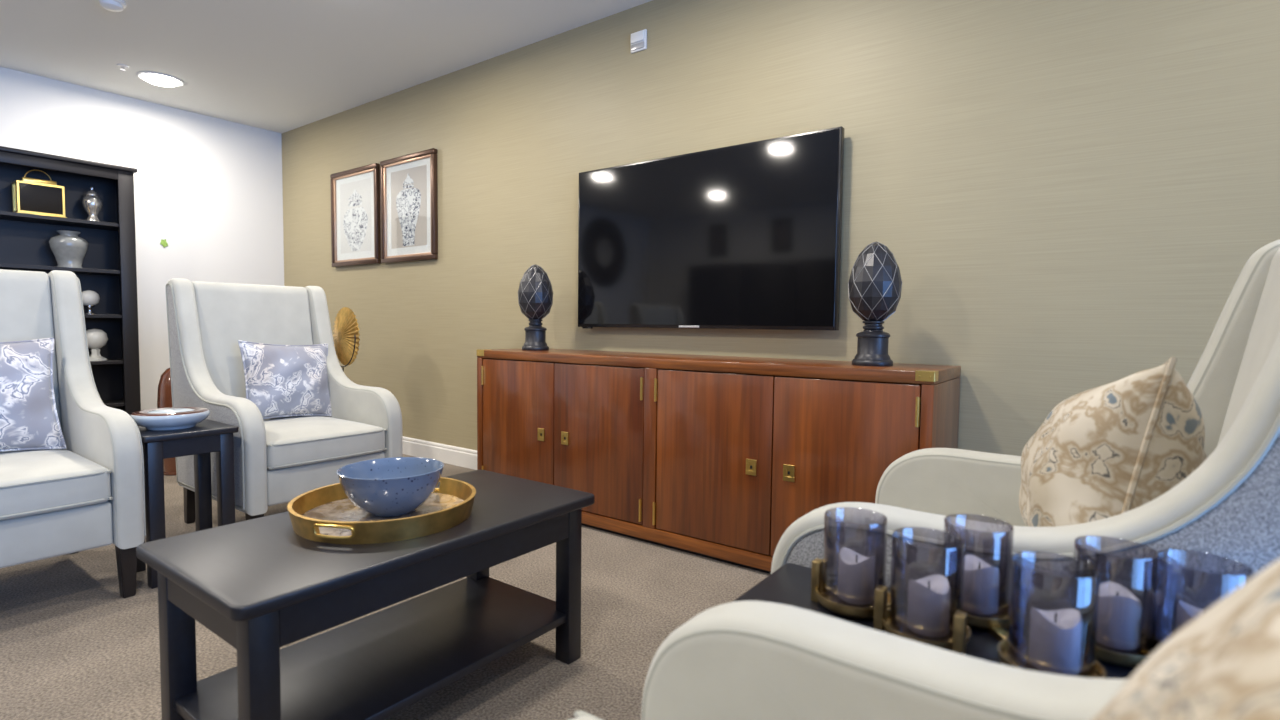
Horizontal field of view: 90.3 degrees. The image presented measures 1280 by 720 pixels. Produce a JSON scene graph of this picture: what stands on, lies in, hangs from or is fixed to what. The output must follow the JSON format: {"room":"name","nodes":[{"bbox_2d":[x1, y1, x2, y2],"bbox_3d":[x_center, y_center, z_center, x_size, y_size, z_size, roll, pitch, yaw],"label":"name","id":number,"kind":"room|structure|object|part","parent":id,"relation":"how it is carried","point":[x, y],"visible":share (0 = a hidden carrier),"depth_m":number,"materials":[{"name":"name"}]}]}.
{"room":"living room","nodes":[
{"label":"living room","id":0,"kind":"room"},
{"bbox_2d":[0,67,283,409],"bbox_3d":[-4.659,-0.559,3.252,0.120,2.474,5.400,3,4,36],"label":"wall","id":1,"kind":"structure","parent":0,"point":[209,187],"depth_m":4.71,"materials":[{"name":"white paint"}]},
{"bbox_2d":[160,239,167,247],"bbox_3d":[-3.505,-0.859,4.691,0.006,0.064,0.050,3,4,36],"label":"leaf ornament","id":2,"kind":"object","parent":1,"relation":"attached to","point":[163,243],"visible":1,"depth_m":4.69,"materials":[{"name":"green"}]},
{"bbox_2d":[0,0,651,133],"bbox_3d":[-1.498,-1.682,0.867,7.940,0.100,5.640,3,4,36],"label":"ceiling","id":3,"kind":"structure","parent":0,"point":[279,66],"depth_m":3.60,"materials":[{"name":"white paint"}]},
{"bbox_2d":[97,0,125,11],"bbox_3d":[-2.599,-1.746,3.132,0.116,0.044,0.116,3,4,36],"label":"smoke detector","id":4,"kind":"object","parent":3,"relation":"attached to","point":[111,5],"visible":1,"depth_m":3.12,"materials":[{"name":"white plastic"}]},
{"bbox_2d":[116,64,128,70],"bbox_3d":[-3.196,-1.805,3.937,0.060,0.026,0.060,3,4,36],"label":"sprinkler head","id":5,"kind":"object","parent":3,"relation":"attached to","point":[123,67],"visible":1,"depth_m":3.93},
{"bbox_2d":[136,71,184,86],"bbox_3d":[-3.117,-1.812,4.146,0.250,0.034,0.250,3,4,36],"label":"recessed light","id":6,"kind":"object","parent":3,"relation":"in","point":[160,79],"visible":1,"depth_m":4.10,"materials":[{"name":"white plastic"}]},
{"bbox_2d":[0,454,769,719],"bbox_3d":[-1.528,0.888,1.006,7.940,0.100,5.640,3,4,36],"label":"floor","id":7,"kind":"structure","parent":0,"point":[72,647],"depth_m":1.83,"materials":[{"name":"beige carpet"}]},
{"bbox_2d":[0,146,140,425],"bbox_3d":[-3.837,-0.316,4.013,0.314,1.925,1.058,3,4,36],"label":"bookcase","id":8,"kind":"object","parent":7,"relation":"on","point":[109,270],"visible":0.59,"depth_m":4.28,"materials":[{"name":"black paint"}]},
{"bbox_2d":[12,170,66,217],"bbox_3d":[-3.781,-1.048,4.005,0.144,0.293,0.234,3,4,36],"label":"lantern","id":9,"kind":"object","parent":8,"relation":"on","point":[29,195],"visible":0.82,"depth_m":3.96,"materials":[{"name":"gold metal"}]},
{"bbox_3d":[-3.780,-1.161,3.999,0.006,0.065,0.130,3,4,36],"label":"handle","id":10,"kind":"part","parent":9,"relation":"part of","materials":[{"name":"gold metal"}]},
{"bbox_3d":[-3.782,-1.004,4.008,0.116,0.188,0.206,3,4,36],"label":"pane","id":11,"kind":"part","parent":9,"relation":"part of","materials":[{"name":"black glass"}]},
{"bbox_3d":[-3.841,-0.890,3.990,0.266,0.022,0.973,3,4,36],"label":"shelf","id":12,"kind":"part","parent":8,"relation":"part of","materials":[{"name":"black paint"}]},
{"bbox_3d":[-3.845,-0.578,4.006,0.266,0.022,0.973,3,4,36],"label":"shelf","id":13,"kind":"part","parent":8,"relation":"part of","materials":[{"name":"black paint"}]},
{"bbox_2d":[48,230,88,267],"bbox_3d":[-3.714,-0.716,4.145,0.196,0.240,0.196,3,4,36],"label":"urn vase","id":14,"kind":"object","parent":8,"relation":"on","point":[70,250],"visible":0.89,"depth_m":4.09,"materials":[{"name":"grey ceramic"}]},
{"bbox_3d":[-3.826,-1.264,3.962,0.314,0.026,1.058,3,4,36],"label":"crown","id":15,"kind":"part","parent":8,"relation":"part of","materials":[{"name":"black paint"}]},
{"bbox_2d":[82,290,99,313],"bbox_3d":[-3.663,-0.392,4.238,0.108,0.176,0.108,3,4,36],"label":"globe","id":16,"kind":"object","parent":8,"relation":"on","point":[90,298],"visible":0.8,"depth_m":4.21,"materials":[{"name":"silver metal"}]},
{"bbox_3d":[-3.663,-0.411,4.237,0.108,0.104,0.108,3,4,36],"label":"globe","id":17,"kind":"part","parent":16,"relation":"part of","materials":[{"name":"white ceramic"}]},
{"bbox_2d":[82,187,102,220],"bbox_3d":[-3.632,-1.030,4.226,0.104,0.236,0.104,3,4,36],"label":"ginger jar","id":18,"kind":"object","parent":8,"relation":"on","point":[91,202],"visible":0.89,"depth_m":4.20,"materials":[{"name":"silver metal"}]},
{"bbox_3d":[-3.631,-1.117,4.221,0.070,0.061,0.070,3,4,36],"label":"lid","id":19,"kind":"part","parent":18,"relation":"part of","materials":[{"name":"silver metal"}]},
{"bbox_2d":[86,329,107,360],"bbox_3d":[-3.653,-0.104,4.271,0.136,0.214,0.136,3,4,36],"label":"globe","id":20,"kind":"object","parent":8,"relation":"on","point":[96,338],"visible":0.82,"depth_m":4.24,"materials":[{"name":"white ceramic"}]},
{"bbox_3d":[-3.652,-0.142,4.269,0.136,0.138,0.136,3,4,36],"label":"globe","id":21,"kind":"part","parent":20,"relation":"part of","materials":[{"name":"white ceramic"}]},
{"bbox_3d":[-3.848,-0.283,4.023,0.266,0.022,0.973,3,4,36],"label":"shelf","id":22,"kind":"part","parent":8,"relation":"part of","materials":[{"name":"black paint"}]},
{"bbox_3d":[-3.852,0.025,4.039,0.266,0.022,0.973,3,4,36],"label":"shelf","id":23,"kind":"part","parent":8,"relation":"part of","materials":[{"name":"black paint"}]},
{"bbox_3d":[-3.855,0.311,4.055,0.266,0.022,0.973,3,4,36],"label":"shelf","id":24,"kind":"part","parent":8,"relation":"part of","materials":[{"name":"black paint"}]},
{"bbox_3d":[-3.555,-0.322,4.425,0.278,1.899,0.024,3,4,36],"label":"panel","id":25,"kind":"part","parent":8,"relation":"part of","materials":[{"name":"black paint"}]},
{"bbox_2d":[0,269,145,597],"bbox_3d":[-2.128,0.228,2.038,0.777,1.093,0.677,3,4,36],"label":"armchair","id":26,"kind":"object","parent":7,"relation":"on","point":[88,494],"visible":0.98,"depth_m":2.06,"materials":[{"name":"fabric"}]},
{"bbox_3d":[-2.344,0.137,2.194,0.203,0.917,0.507,3,4,36],"label":"backrest","id":27,"kind":"part","parent":26,"relation":"part of","materials":[{"name":"fabric"}]},
{"bbox_2d":[0,338,66,451],"bbox_3d":[-2.205,0.125,2.105,0.172,0.391,0.439,3,4,35],"label":"cushion","id":28,"kind":"object","parent":26,"relation":"on","point":[29,420],"visible":1,"depth_m":2.18,"materials":[{"name":"blue fabric"}]},
{"bbox_2d":[0,449,110,519],"bbox_3d":[-2.061,0.385,1.996,0.598,0.129,0.501,3,4,36],"label":"seat cushion","id":29,"kind":"object","parent":26,"relation":"on","point":[35,484],"depth_m":1.95,"materials":[{"name":"fabric"}]},
{"bbox_3d":[-2.094,0.520,2.027,0.638,0.140,0.507,3,4,36],"label":"seat","id":30,"kind":"part","parent":26,"relation":"part of","materials":[{"name":"fabric"}]},
{"bbox_3d":[-1.953,0.132,2.270,0.776,0.923,0.077,3,4,36],"label":"arm","id":31,"kind":"part","parent":26,"relation":"part of","materials":[{"name":"fabric"}]},
{"bbox_3d":[-1.686,0.689,2.094,0.052,0.176,0.048,3,4,36],"label":"leg","id":32,"kind":"part","parent":26,"relation":"part of","materials":[{"name":"black wood"}]},
{"bbox_2d":[157,368,175,474],"bbox_3d":[-2.745,0.353,3.789,0.200,0.638,0.200,-1,3,-27],"label":"floor vase","id":33,"kind":"object","parent":7,"relation":"on","point":[164,396],"visible":0.27,"depth_m":3.70,"materials":[{"name":"brown ceramic"}]},
{"bbox_2d":[137,419,238,588],"bbox_3d":[-1.671,0.503,2.317,0.285,0.522,0.290,3,4,36],"label":"side table","id":34,"kind":"object","parent":7,"relation":"on","point":[208,436],"visible":0.62,"depth_m":2.26,"materials":[{"name":"black paint"}]},
{"bbox_3d":[-1.820,0.514,2.293,0.044,0.500,0.044,3,4,36],"label":"leg","id":35,"kind":"part","parent":34,"relation":"part of","materials":[{"name":"black paint"}]},
{"bbox_3d":[-1.650,0.523,2.168,0.044,0.500,0.044,3,4,36],"label":"leg","id":36,"kind":"part","parent":34,"relation":"part of","materials":[{"name":"black paint"}]},
{"bbox_2d":[130,407,209,430],"bbox_3d":[-1.688,0.210,2.294,0.234,0.067,0.234,3,4,36],"label":"dish","id":37,"kind":"object","parent":34,"relation":"on","point":[170,418],"visible":0.95,"depth_m":2.23,"materials":[{"name":"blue ceramic"}]},
{"bbox_3d":[-1.692,0.506,2.467,0.044,0.500,0.044,3,4,36],"label":"leg","id":38,"kind":"part","parent":34,"relation":"part of","materials":[{"name":"black paint"}]},
{"bbox_3d":[-1.522,0.515,2.342,0.044,0.500,0.044,3,4,36],"label":"leg","id":39,"kind":"part","parent":34,"relation":"part of","materials":[{"name":"black paint"}]},
{"bbox_2d":[166,278,402,523],"bbox_3d":[-1.594,0.188,2.883,0.793,1.093,0.677,3,4,36],"label":"armchair","id":40,"kind":"object","parent":7,"relation":"on","point":[278,460],"visible":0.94,"depth_m":2.80,"materials":[{"name":"fabric"}]},
{"bbox_3d":[-2.009,0.637,2.849,0.072,0.190,0.046,3,4,36],"label":"leg","id":41,"kind":"part","parent":40,"relation":"part of","materials":[{"name":"black wood"}]},
{"bbox_3d":[-1.789,0.115,2.615,0.730,0.863,0.015,3,4,36],"label":"panel","id":42,"kind":"part","parent":40,"relation":"part of","materials":[{"name":"grey fabric"}]},
{"bbox_3d":[-1.768,0.114,2.643,0.791,0.923,0.077,3,4,36],"label":"arm","id":43,"kind":"part","parent":40,"relation":"part of","materials":[{"name":"fabric"}]},
{"bbox_3d":[-1.815,0.097,3.042,0.207,0.917,0.507,3,4,36],"label":"backrest","id":44,"kind":"part","parent":40,"relation":"part of","materials":[{"name":"fabric"}]},
{"bbox_3d":[-1.491,0.671,2.468,0.053,0.176,0.048,3,4,36],"label":"leg","id":45,"kind":"part","parent":40,"relation":"part of","materials":[{"name":"black wood"}]},
{"bbox_2d":[238,340,330,418],"bbox_3d":[-1.662,0.096,3.018,0.161,0.384,0.450,2,3,27],"label":"cushion","id":46,"kind":"object","parent":40,"relation":"on","point":[281,380],"visible":0.88,"depth_m":2.96,"materials":[{"name":"blue fabric"}]},
{"bbox_2d":[264,416,384,469],"bbox_3d":[-1.526,0.345,2.840,0.610,0.129,0.501,3,4,36],"label":"seat cushion","id":47,"kind":"object","parent":40,"relation":"on","point":[291,442],"depth_m":2.69,"materials":[{"name":"fabric"}]},
{"bbox_3d":[-1.560,0.481,2.871,0.651,0.140,0.507,3,4,36],"label":"seat","id":48,"kind":"part","parent":40,"relation":"part of","materials":[{"name":"fabric"}]},
{"bbox_3d":[-1.420,0.092,3.115,0.791,0.923,0.077,3,4,36],"label":"arm","id":49,"kind":"part","parent":40,"relation":"part of","materials":[{"name":"fabric"}]},
{"bbox_2d":[136,470,594,719],"bbox_3d":[-0.575,0.595,1.522,0.486,0.452,0.888,3,4,36],"label":"coffee table","id":50,"kind":"object","parent":7,"relation":"on","point":[262,587],"visible":0.95,"depth_m":1.34,"materials":[{"name":"black paint"}]},
{"bbox_3d":[-0.958,0.614,1.321,0.050,0.425,0.050,3,4,36],"label":"leg","id":51,"kind":"part","parent":50,"relation":"part of","materials":[{"name":"black paint"}]},
{"bbox_3d":[-0.655,0.630,1.098,0.050,0.425,0.050,3,4,36],"label":"leg","id":52,"kind":"part","parent":50,"relation":"part of","materials":[{"name":"black paint"}]},
{"bbox_2d":[174,576,566,719],"bbox_3d":[-0.576,0.694,1.527,0.410,0.022,0.812,3,4,36],"label":"shelf","id":53,"kind":"object","parent":50,"relation":"attached to","point":[375,666],"depth_m":1.48,"materials":[{"name":"black paint"}]},
{"bbox_2d":[287,477,475,543],"bbox_3d":[-0.599,0.345,1.504,0.409,0.048,0.414,1,3,9],"label":"serving tray","id":54,"kind":"object","parent":50,"relation":"on","point":[325,514],"visible":0.78,"depth_m":1.42,"materials":[{"name":"gold metal"}]},
{"bbox_2d":[337,457,443,516],"bbox_3d":[-0.587,0.306,1.509,0.237,0.105,0.237,3,4,36],"label":"bowl","id":55,"kind":"object","parent":54,"relation":"on","point":[394,486],"visible":1,"depth_m":1.45,"materials":[{"name":"blue ceramic"}]},
{"bbox_3d":[-0.495,0.586,1.947,0.050,0.425,0.050,3,4,36],"label":"leg","id":56,"kind":"part","parent":50,"relation":"part of","materials":[{"name":"black paint"}]},
{"bbox_3d":[-0.193,0.601,1.724,0.050,0.425,0.050,3,4,36],"label":"leg","id":57,"kind":"part","parent":50,"relation":"part of","materials":[{"name":"black paint"}]},
{"bbox_2d":[477,348,960,573],"bbox_3d":[0.162,0.371,2.794,2.161,0.776,0.441,3,4,36],"label":"sideboard","id":58,"kind":"object","parent":7,"relation":"on","point":[710,456],"visible":0.84,"depth_m":2.47,"materials":[{"name":"brown wood"}]},
{"bbox_3d":[-0.691,0.338,3.425,0.036,0.714,0.434,3,4,36],"label":"panel","id":59,"kind":"part","parent":58,"relation":"part of","materials":[{"name":"brown wood"}]},
{"bbox_3d":[-0.594,0.330,3.100,0.496,0.654,0.022,3,4,36],"label":"door","id":60,"kind":"part","parent":58,"relation":"part of","materials":[{"name":"brown wood"}]},
{"bbox_2d":[517,264,553,350],"bbox_3d":[-0.539,-0.272,3.289,0.180,0.441,0.180,-1,4,-31],"label":"finial","id":61,"kind":"object","parent":58,"relation":"on","point":[535,292],"visible":1,"depth_m":3.24,"materials":[{"name":"grey metal"}]},
{"bbox_3d":[-0.464,0.350,2.988,0.042,0.058,0.007,3,4,36],"label":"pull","id":62,"kind":"part","parent":58,"relation":"part of","materials":[{"name":"gold metal"}]},
{"bbox_3d":[-0.341,0.356,2.898,0.042,0.058,0.007,3,4,36],"label":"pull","id":63,"kind":"part","parent":58,"relation":"part of","materials":[{"name":"gold metal"}]},
{"bbox_3d":[-0.186,0.351,2.800,0.510,0.654,0.022,3,4,36],"label":"door","id":64,"kind":"part","parent":58,"relation":"part of","materials":[{"name":"brown wood"}]},
{"bbox_3d":[0.157,0.713,2.811,2.085,0.052,0.426,3,4,36],"label":"rail","id":65,"kind":"part","parent":58,"relation":"part of","materials":[{"name":"brown wood"}]},
{"bbox_3d":[0.277,0.375,2.459,0.505,0.654,0.022,3,4,36],"label":"door","id":66,"kind":"part","parent":58,"relation":"part of","materials":[{"name":"brown wood"}]},
{"bbox_3d":[0.287,0.349,2.963,2.084,0.660,0.011,3,4,36],"label":"panel","id":67,"kind":"part","parent":58,"relation":"part of","materials":[{"name":"brown wood"}]},
{"bbox_3d":[0.409,0.395,2.346,0.042,0.058,0.007,3,4,36],"label":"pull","id":68,"kind":"part","parent":58,"relation":"part of","materials":[{"name":"gold metal"}]},
{"bbox_3d":[0.528,0.401,2.259,0.042,0.058,0.007,3,4,36],"label":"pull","id":69,"kind":"part","parent":58,"relation":"part of","materials":[{"name":"gold metal"}]},
{"bbox_3d":[0.681,0.396,2.162,0.491,0.654,0.022,3,4,36],"label":"door","id":70,"kind":"part","parent":58,"relation":"part of","materials":[{"name":"brown wood"}]},
{"bbox_2d":[848,242,901,365],"bbox_3d":[0.837,-0.201,2.277,0.180,0.441,0.180,-2,4,-43],"label":"finial","id":71,"kind":"object","parent":58,"relation":"on","point":[875,281],"visible":1,"depth_m":2.23,"materials":[{"name":"grey metal"}]},
{"bbox_3d":[1.016,0.426,2.168,0.036,0.714,0.434,3,4,36],"label":"panel","id":72,"kind":"part","parent":58,"relation":"part of","materials":[{"name":"brown wood"}]},
{"bbox_2d":[568,601,1127,719],"bbox_3d":[0.123,0.348,0.297,0.917,1.093,0.753,3,4,36],"label":"armchair","id":73,"kind":"object","parent":7,"relation":"on","point":[738,660],"visible":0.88,"depth_m":0.62,"materials":[{"name":"fabric"}]},
{"bbox_2d":[573,716,595,719],"bbox_3d":[0.013,0.496,0.385,0.640,0.129,0.557,3,4,36],"label":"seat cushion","id":74,"kind":"object","parent":73,"relation":"on","point":[577,717],"depth_m":0.76,"materials":[{"name":"fabric"}]},
{"bbox_2d":[1091,559,1279,719],"bbox_3d":[0.223,0.263,0.249,0.214,0.367,0.426,3,4,34],"label":"cushion","id":75,"kind":"object","parent":73,"relation":"on","point":[1224,663],"visible":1,"depth_m":0.29,"materials":[{"name":"beige fabric"}]},
{"bbox_2d":[733,563,1138,678],"bbox_3d":[0.421,0.621,0.799,0.660,0.500,0.330,3,4,36],"label":"side table","id":76,"kind":"object","parent":7,"relation":"on","point":[790,584],"visible":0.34,"depth_m":0.95,"materials":[{"name":"black paint"}]},
{"bbox_2d":[811,558,1172,677],"bbox_3d":[0.474,0.339,0.829,0.498,0.060,0.228,3,4,36],"label":"candle holder","id":77,"kind":"object","parent":76,"relation":"on","point":[956,640],"visible":0.48,"depth_m":0.83,"materials":[{"name":"gold metal"}]},
{"bbox_2d":[815,578,889,617],"bbox_3d":[0.312,0.349,0.932,0.108,0.018,0.108,3,4,36],"label":"cup","id":78,"kind":"object","parent":77,"relation":"on","point":[831,600],"depth_m":0.91,"materials":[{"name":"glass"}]},
{"bbox_2d":[822,512,887,596],"bbox_3d":[0.313,0.288,0.928,0.087,0.126,0.087,3,4,36],"label":"glass","id":79,"kind":"object","parent":77,"relation":"in","point":[885,528],"visible":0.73,"depth_m":0.93,"materials":[{"name":"glass"}]},
{"bbox_2d":[838,547,874,604],"bbox_3d":[0.314,0.312,0.925,0.050,0.068,0.050,3,4,36],"label":"candle","id":80,"kind":"object","parent":79,"relation":"in","point":[856,572],"visible":1,"depth_m":0.91,"materials":[{"name":"white wax"}]},
{"bbox_2d":[882,605,970,650],"bbox_3d":[0.375,0.354,0.838,0.108,0.018,0.108,3,4,36],"label":"cup","id":81,"kind":"object","parent":77,"relation":"on","point":[949,642],"depth_m":0.83,"materials":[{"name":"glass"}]},
{"bbox_2d":[889,530,964,627],"bbox_3d":[0.375,0.294,0.835,0.087,0.126,0.087,3,4,36],"label":"glass","id":82,"kind":"object","parent":77,"relation":"in","point":[894,539],"visible":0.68,"depth_m":0.84,"materials":[{"name":"glass"}]},
{"bbox_2d":[907,574,949,637],"bbox_3d":[0.377,0.318,0.832,0.050,0.068,0.050,-2,4,-38],"label":"candle","id":83,"kind":"object","parent":82,"relation":"in","point":[928,610],"visible":1,"depth_m":0.81,"materials":[{"name":"white wax"}]},
{"bbox_2d":[942,516,1013,617],"bbox_3d":[0.476,0.292,0.900,0.087,0.126,0.087,3,4,36],"label":"glass","id":84,"kind":"object","parent":77,"relation":"in","point":[1011,533],"visible":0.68,"depth_m":0.89,"materials":[{"name":"glass"}]},
{"bbox_2d":[958,555,999,614],"bbox_3d":[0.477,0.316,0.897,0.050,0.068,0.050,-1,3,-23],"label":"candle","id":85,"kind":"object","parent":84,"relation":"in","point":[981,580],"visible":0.89,"depth_m":0.88,"materials":[{"name":"white wax"}]},
{"bbox_2d":[949,587,1018,628],"bbox_3d":[0.475,0.352,0.903,0.108,0.018,0.108,3,4,36],"label":"cup","id":86,"kind":"object","parent":77,"relation":"on","point":[999,620],"depth_m":0.88,"materials":[{"name":"gold metal"}]},
{"bbox_2d":[997,637,1106,677],"bbox_3d":[0.482,0.360,0.750,0.108,0.018,0.108,3,4,36],"label":"cup","id":87,"kind":"object","parent":77,"relation":"on","point":[1020,645],"depth_m":0.76,"materials":[{"name":"gold metal"}]},
{"bbox_2d":[1007,552,1099,677],"bbox_3d":[0.482,0.300,0.746,0.087,0.126,0.087,3,4,36],"label":"glass","id":88,"kind":"object","parent":77,"relation":"in","point":[1096,584],"visible":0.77,"depth_m":0.73,"materials":[{"name":"glass"}]},
{"bbox_2d":[1029,606,1081,675],"bbox_3d":[0.484,0.324,0.743,0.050,0.068,0.050,0,3,-7],"label":"candle","id":89,"kind":"object","parent":88,"relation":"in","point":[1055,635],"visible":0.97,"depth_m":0.73,"materials":[{"name":"white wax"}]},
{"bbox_2d":[1071,537,1159,652],"bbox_3d":[0.600,0.298,0.808,0.087,0.126,0.087,3,4,36],"label":"glass","id":90,"kind":"object","parent":77,"relation":"in","point":[1076,545],"visible":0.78,"depth_m":0.78,"materials":[{"name":"glass"}]},
{"bbox_2d":[1091,582,1141,650],"bbox_3d":[0.601,0.322,0.804,0.050,0.068,0.050,1,3,8],"label":"candle","id":91,"kind":"object","parent":90,"relation":"in","point":[1119,610],"visible":0.91,"depth_m":0.79,"materials":[{"name":"white wax"}]},
{"bbox_2d":[1080,616,1162,666],"bbox_3d":[0.599,0.358,0.811,0.108,0.018,0.108,3,4,36],"label":"cup","id":92,"kind":"object","parent":77,"relation":"on","point":[1135,658],"depth_m":0.79,"materials":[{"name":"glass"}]},
{"bbox_2d":[1140,633,1172,655],"bbox_3d":[0.666,0.362,0.762,0.108,0.018,0.108,3,4,36],"label":"cup","id":93,"kind":"object","parent":77,"relation":"on","point":[1145,638],"depth_m":0.80,"materials":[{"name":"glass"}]},
{"bbox_2d":[1153,550,1253,651],"bbox_3d":[0.667,0.302,0.759,0.087,0.126,0.087,3,4,36],"label":"glass","id":94,"kind":"object","parent":77,"relation":"in","point":[1250,575],"visible":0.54,"depth_m":0.77,"materials":[{"name":"glass"}]},
{"bbox_2d":[1176,600,1205,631],"bbox_3d":[0.668,0.326,0.756,0.050,0.068,0.050,2,3,24],"label":"candle","id":95,"kind":"object","parent":94,"relation":"in","point":[1186,613],"visible":0.2,"depth_m":0.76,"materials":[{"name":"white wax"}]},
{"bbox_2d":[771,240,1279,633],"bbox_3d":[0.784,0.305,1.213,0.832,1.093,0.753,3,4,36],"label":"armchair","id":96,"kind":"object","parent":7,"relation":"on","point":[1222,520],"visible":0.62,"depth_m":0.93,"materials":[{"name":"fabric"}]},
{"bbox_3d":[0.592,0.233,0.945,0.830,0.923,0.085,3,4,36],"label":"arm","id":97,"kind":"part","parent":96,"relation":"part of","materials":[{"name":"fabric"}]},
{"bbox_3d":[0.569,0.234,0.914,0.766,0.863,0.017,3,4,36],"label":"panel","id":98,"kind":"part","parent":96,"relation":"part of","materials":[{"name":"grey fabric"}]},
{"bbox_3d":[0.980,0.209,1.470,0.830,0.923,0.085,3,4,36],"label":"arm","id":99,"kind":"part","parent":96,"relation":"part of","materials":[{"name":"fabric"}]},
{"bbox_2d":[1019,357,1206,526],"bbox_3d":[0.819,0.214,1.115,0.310,0.456,0.382,1,3,-2],"label":"cushion","id":100,"kind":"object","parent":96,"relation":"on","point":[1114,448],"visible":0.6,"depth_m":0.98,"materials":[{"name":"beige fabric"}]},
{"bbox_3d":[1.018,0.238,1.038,0.217,0.917,0.564,3,4,36],"label":"backrest","id":101,"kind":"part","parent":96,"relation":"part of","materials":[{"name":"fabric"}]},
{"bbox_3d":[-1.840,0.432,3.942,0.206,0.486,0.217,3,4,36],"label":"stool","id":102,"kind":"object","parent":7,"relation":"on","visible":0},
{"bbox_2d":[333,307,359,371],"bbox_3d":[-1.830,-0.068,3.922,0.378,0.515,0.120,3,4,42],"label":"decorative sculpture","id":103,"kind":"object","parent":102,"relation":"on","point":[346,340],"visible":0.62,"depth_m":3.88,"materials":[{"name":"gold metal"}]},
{"bbox_2d":[281,0,1279,455],"bbox_3d":[0.125,-0.499,3.155,7.940,2.474,0.120,3,4,36],"label":"wall","id":104,"kind":"structure","parent":0,"point":[1068,198],"depth_m":2.40,"materials":[{"name":"paint"}]},
{"bbox_2d":[330,163,380,266],"bbox_3d":[-2.091,-1.045,4.671,0.620,0.698,0.034,3,4,36],"label":"framed print","id":105,"kind":"object","parent":104,"relation":"attached to","point":[355,193],"visible":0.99,"depth_m":4.66,"materials":[{"name":"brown paper"}]},
{"bbox_2d":[380,148,437,263],"bbox_3d":[-1.559,-1.017,4.279,0.609,0.704,0.034,3,4,36],"label":"framed print","id":106,"kind":"object","parent":104,"relation":"attached to","point":[408,183],"visible":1,"depth_m":4.27,"materials":[{"name":"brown paper"}]},
{"bbox_2d":[402,436,476,469],"bbox_3d":[0.071,0.680,3.164,7.700,0.118,0.016,3,4,36],"label":"baseboard","id":107,"kind":"structure","parent":104,"relation":"attached to","point":[453,455],"depth_m":4.16,"materials":[{"name":"white paint"}]},
{"bbox_2d":[631,29,646,52],"bbox_3d":[-0.009,-1.561,3.118,0.094,0.094,0.022,3,4,36],"label":"fire alarm","id":108,"kind":"object","parent":104,"relation":"attached to","point":[638,39],"visible":1,"depth_m":3.10,"materials":[{"name":"white plastic"}]},
{"bbox_2d":[578,126,844,330],"bbox_3d":[0.249,-0.541,2.942,1.376,0.806,0.070,3,4,36],"label":"television","id":109,"kind":"object","parent":104,"relation":"attached to","point":[746,235],"visible":1,"depth_m":2.83,"materials":[{"name":"black"}]}
]}

